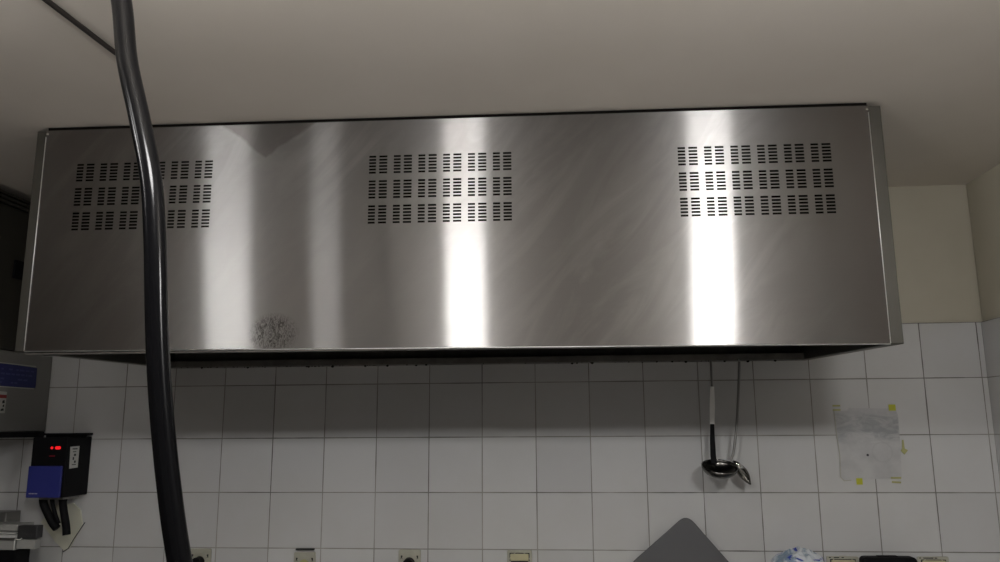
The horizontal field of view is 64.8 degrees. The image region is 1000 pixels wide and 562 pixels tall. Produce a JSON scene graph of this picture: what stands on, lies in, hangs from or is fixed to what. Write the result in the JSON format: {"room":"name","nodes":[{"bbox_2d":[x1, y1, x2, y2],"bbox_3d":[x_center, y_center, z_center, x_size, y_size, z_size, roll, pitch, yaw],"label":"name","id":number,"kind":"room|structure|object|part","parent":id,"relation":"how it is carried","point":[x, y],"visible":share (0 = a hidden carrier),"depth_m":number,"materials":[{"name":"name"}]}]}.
{"room":"commercial kitchen","nodes":[
{"label":"commercial kitchen","id":0,"kind":"room"},
{"bbox_2d":[0,0,999,200],"bbox_3d":[-0.503,-0.873,0.392,4.244,0.100,5.820,-1,-11,5],"label":"ceiling","id":1,"kind":"structure","parent":0,"point":[931,68],"depth_m":1.94,"materials":[{"name":"white paint"}]},
{"bbox_2d":[42,0,115,55],"bbox_3d":[-0.963,-0.613,1.481,0.014,0.014,0.871,-2,-11,7],"label":"cable conduit","id":2,"kind":"object","parent":1,"relation":"attached to","point":[50,3],"visible":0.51,"depth_m":1.74,"materials":[{"name":"black plastic"}]},
{"bbox_2d":[111,0,192,561],"bbox_3d":[-0.431,0.528,1.013,0.499,2.430,0.090,-3,-11,12],"label":"hose","id":3,"kind":"object","parent":1,"relation":"hanging from","point":[173,522],"visible":1,"depth_m":1.12,"materials":[{"name":"black rubber"}]},
{"bbox_2d":[888,185,981,322],"bbox_3d":[-0.256,0.876,2.961,4.244,2.450,0.112,-1,-11,5],"label":"wall","id":4,"kind":"structure","parent":0,"point":[937,278],"depth_m":2.92,"materials":[{"name":"beige paint"}]},
{"bbox_2d":[0,189,48,355],"bbox_3d":[-2.048,-0.026,2.941,0.508,0.569,0.534,-1,-11,5],"label":"upper cabinet","id":5,"kind":"object","parent":4,"relation":"attached to","point":[14,210],"visible":0.39,"depth_m":2.91,"materials":[{"name":"black metal"}]},
{"bbox_3d":[-2.048,-0.283,3.001,0.508,0.043,0.508,-1,-11,5],"label":"cornice","id":6,"kind":"part","parent":5,"relation":"part of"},
{"bbox_2d":[12,259,23,279],"bbox_3d":[-1.796,-0.034,2.986,0.009,0.070,0.130,-1,-11,5],"label":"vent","id":7,"kind":"object","parent":5,"relation":"attached to","point":[17,264],"depth_m":2.94,"materials":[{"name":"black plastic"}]},
{"bbox_2d":[0,350,51,437],"bbox_3d":[-2.045,0.412,2.865,0.507,0.313,0.524,-1,-11,5],"label":"upper cabinet","id":8,"kind":"object","parent":4,"relation":"attached to","point":[24,379],"visible":0.98,"depth_m":2.95,"materials":[{"name":"metal"}]},
{"bbox_2d":[0,368,33,383],"bbox_3d":[-1.788,0.354,2.922,0.001,0.054,0.178,-1,-11,5],"label":"print","id":9,"kind":"object","parent":8,"relation":"attached to","point":[7,375],"depth_m":2.92,"materials":[{"name":"blue paper"}]},
{"bbox_3d":[-2.042,0.559,2.858,0.507,0.021,0.463,-1,-11,5],"label":"frame","id":10,"kind":"part","parent":8,"relation":"part of","materials":[{"name":"black plastic"}]},
{"bbox_2d":[26,433,92,535],"bbox_3d":[-1.655,0.759,2.956,0.143,0.371,0.157,-1,-11,5],"label":"control box","id":11,"kind":"object","parent":4,"relation":"attached to","point":[60,462],"visible":1,"depth_m":2.91,"materials":[{"name":"black plastic"}]},
{"bbox_3d":[-1.653,0.810,2.956,0.095,0.010,0.100,-1,-11,5],"label":"gland plate","id":12,"kind":"part","parent":11,"relation":"part of","materials":[{"name":"metal"}]},
{"bbox_2d":[41,503,84,551],"bbox_3d":[-1.665,0.938,2.999,0.178,0.178,0.011,-1,-11,5],"label":"card","id":13,"kind":"object","parent":4,"relation":"attached to","point":[65,542],"visible":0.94,"depth_m":3.00,"materials":[{"name":"beige paper"}]},
{"bbox_2d":[191,548,211,561],"bbox_3d":[-1.115,1.041,2.932,0.082,0.088,0.012,-1,-11,5],"label":"wall socket","id":14,"kind":"object","parent":4,"relation":"attached to","point":[205,553],"visible":0.83,"depth_m":2.93,"materials":[{"name":"beige plastic"}]},
{"bbox_2d":[192,557,203,561],"bbox_3d":[-1.118,1.101,2.885,0.039,0.170,0.064,-1,-11,5],"label":"plug","id":15,"kind":"object","parent":14,"relation":"attached to","point":[197,559],"visible":0.91,"depth_m":2.90,"materials":[{"name":"black plastic"}]},
{"bbox_2d":[294,552,315,561],"bbox_3d":[-0.719,1.042,2.898,0.082,0.088,0.012,-1,-11,5],"label":"wall socket","id":16,"kind":"object","parent":4,"relation":"attached to","point":[298,556],"visible":1,"depth_m":2.90,"materials":[{"name":"beige plastic"}]},
{"bbox_2d":[295,548,314,549],"bbox_3d":[-0.719,0.989,2.909,0.070,0.006,0.010,-1,-11,5],"label":"strip","id":17,"kind":"object","parent":4,"relation":"attached to","point":[296,548],"visible":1,"depth_m":2.91,"materials":[{"name":"black"}]},
{"bbox_2d":[398,549,420,561],"bbox_3d":[-0.329,1.023,2.868,0.082,0.088,0.012,-1,-11,5],"label":"wall socket","id":18,"kind":"object","parent":4,"relation":"attached to","point":[404,554],"visible":0.94,"depth_m":2.87,"materials":[{"name":"beige plastic"}]},
{"bbox_2d":[403,558,413,561],"bbox_3d":[-0.331,1.083,2.821,0.039,0.170,0.064,-1,-11,5],"label":"plug","id":19,"kind":"object","parent":18,"relation":"attached to","point":[407,559],"visible":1,"depth_m":2.83,"materials":[{"name":"black plastic"}]},
{"bbox_2d":[15,103,903,368],"bbox_3d":[-0.122,-0.070,2.609,2.436,0.677,0.879,-1,-11,5],"label":"range hood","id":20,"kind":"object","parent":4,"relation":"attached to","point":[744,233],"visible":0.96,"depth_m":2.21,"materials":[{"name":"metal"}]},
{"bbox_3d":[-1.321,-0.044,2.710,0.030,0.655,0.873,-1,-11,5],"label":"panel","id":21,"kind":"part","parent":20,"relation":"part of","materials":[{"name":"metal"}]},
{"bbox_2d":[701,359,737,478],"bbox_3d":[0.758,0.478,2.757,0.124,0.416,0.121,-1,-11,5],"label":"ladle","id":22,"kind":"object","parent":20,"relation":"hanging from","point":[716,468],"visible":1,"depth_m":2.77,"materials":[{"name":"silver metal"}]},
{"bbox_3d":[0.756,0.445,2.812,0.022,0.136,0.003,-1,-11,5],"label":"handle","id":23,"kind":"part","parent":22,"relation":"part of","materials":[{"name":"silver metal"}]},
{"bbox_2d":[701,459,737,478],"bbox_3d":[0.759,0.650,2.724,0.124,0.064,0.118,-1,-11,5],"label":"bowl","id":24,"kind":"object","parent":22,"relation":"on","point":[715,468],"depth_m":2.76,"materials":[{"name":"grey metal"}]},
{"bbox_2d":[730,359,750,484],"bbox_3d":[0.841,0.495,2.789,0.066,0.441,0.031,0,-11,-5],"label":"ladle","id":25,"kind":"object","parent":20,"relation":"hanging from","point":[742,472],"visible":0.96,"depth_m":2.78,"materials":[{"name":"metal"}]},
{"bbox_3d":[0.837,0.469,2.802,0.061,0.366,0.014,0,-10,-3],"label":"handle","id":26,"kind":"part","parent":25,"relation":"part of","materials":[{"name":"metal"}]},
{"bbox_2d":[737,465,750,484],"bbox_3d":[0.847,0.674,2.761,0.058,0.078,0.016,-1,-11,5],"label":"bowl","id":27,"kind":"object","parent":25,"relation":"on","point":[742,472],"depth_m":2.76,"materials":[{"name":"grey metal"}]},
{"bbox_3d":[1.077,-0.087,2.537,0.035,0.664,0.825,-1,-11,5],"label":"panel","id":28,"kind":"part","parent":20,"relation":"part of","materials":[{"name":"metal"}]},
{"bbox_2d":[0,322,999,561],"bbox_3d":[-0.259,1.131,2.853,4.044,1.910,0.008,-1,-11,5],"label":"backsplash","id":29,"kind":"structure","parent":4,"relation":"attached to","point":[580,462],"depth_m":2.90,"materials":[{"name":"white tile"}]},
{"bbox_2d":[507,550,531,561],"bbox_3d":[0.070,1.013,2.834,0.090,0.088,0.016,-1,-11,5],"label":"wall socket","id":30,"kind":"object","parent":4,"relation":"attached to","point":[512,555],"visible":1,"depth_m":2.83,"materials":[{"name":"beige plastic"}]},
{"bbox_2d":[826,555,858,561],"bbox_3d":[1.194,1.003,2.739,0.108,0.095,0.016,-1,-11,5],"label":"wall socket","id":31,"kind":"object","parent":4,"relation":"attached to","point":[842,558],"visible":1,"depth_m":2.75,"materials":[{"name":"beige plastic"}]},
{"bbox_2d":[832,404,907,484],"bbox_3d":[1.324,0.582,2.812,0.248,0.279,0.005,-1,-11,5],"label":"sheet","id":32,"kind":"object","parent":4,"relation":"attached to","point":[868,439],"visible":1,"depth_m":2.81,"materials":[{"name":"paper"}]},
{"bbox_2d":[917,556,948,561],"bbox_3d":[1.496,0.996,2.715,0.104,0.092,0.016,-1,-11,5],"label":"wall socket","id":33,"kind":"object","parent":4,"relation":"attached to","point":[919,558],"visible":1,"depth_m":2.72,"materials":[{"name":"beige plastic"}]},
{"bbox_2d":[966,164,999,320],"bbox_3d":[1.753,0.712,2.142,0.100,2.450,1.200,-1,-11,5],"label":"wall","id":34,"kind":"structure","parent":0,"point":[983,192],"depth_m":2.81,"materials":[{"name":"beige paint"}]},
{"bbox_2d":[981,317,999,478],"bbox_3d":[1.702,0.979,2.097,0.006,1.910,1.200,-1,-11,5],"label":"backsplash","id":35,"kind":"structure","parent":34,"relation":"attached to","point":[990,328],"depth_m":2.78,"materials":[{"name":"white tile"}]},
{"bbox_3d":[-0.487,1.614,-0.068,4.244,0.100,5.820,-1,-11,5],"label":"floor","id":36,"kind":"structure","parent":0,"visible":0},
{"bbox_3d":[-0.287,1.563,2.412,4.022,0.900,0.696,-1,-11,5],"label":"countertop","id":37,"kind":"structure","parent":36,"relation":"on","visible":0},
{"bbox_2d":[0,510,42,561],"bbox_3d":[-1.919,1.028,2.888,0.556,0.347,0.178,-1,-11,5],"label":"appliance","id":38,"kind":"object","parent":37,"relation":"on","point":[17,538],"visible":1,"depth_m":2.81,"materials":[{"name":"silver plastic"}]},
{"bbox_3d":[-1.960,0.894,2.880,0.482,0.021,0.090,-1,-11,5],"label":"lid","id":39,"kind":"part","parent":38,"relation":"part of","materials":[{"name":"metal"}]},
{"bbox_3d":[-1.685,0.939,2.820,0.068,0.032,0.035,-1,-11,5],"label":"drawer","id":40,"kind":"part","parent":38,"relation":"part of","materials":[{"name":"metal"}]},
{"bbox_2d":[633,518,728,561],"bbox_3d":[0.632,0.991,2.722,0.349,0.325,0.090,-1,-11,5],"label":"steel tray","id":41,"kind":"object","parent":37,"relation":"on","point":[684,541],"visible":1,"depth_m":2.76,"materials":[{"name":"grey metal"}]},
{"bbox_2d":[771,546,823,561],"bbox_3d":[1.000,1.014,2.630,0.246,0.244,0.161,-1,-11,5],"label":"plastic bag","id":42,"kind":"object","parent":37,"relation":"on","point":[797,554],"visible":1,"depth_m":2.62,"materials":[{"name":"plastic"}]},
{"bbox_2d":[859,555,916,561],"bbox_3d":[1.306,1.029,2.635,0.177,0.213,0.044,-1,-11,5],"label":"case","id":43,"kind":"object","parent":37,"relation":"on","point":[878,558],"visible":1,"depth_m":2.64,"materials":[{"name":"black plastic"}]}
]}

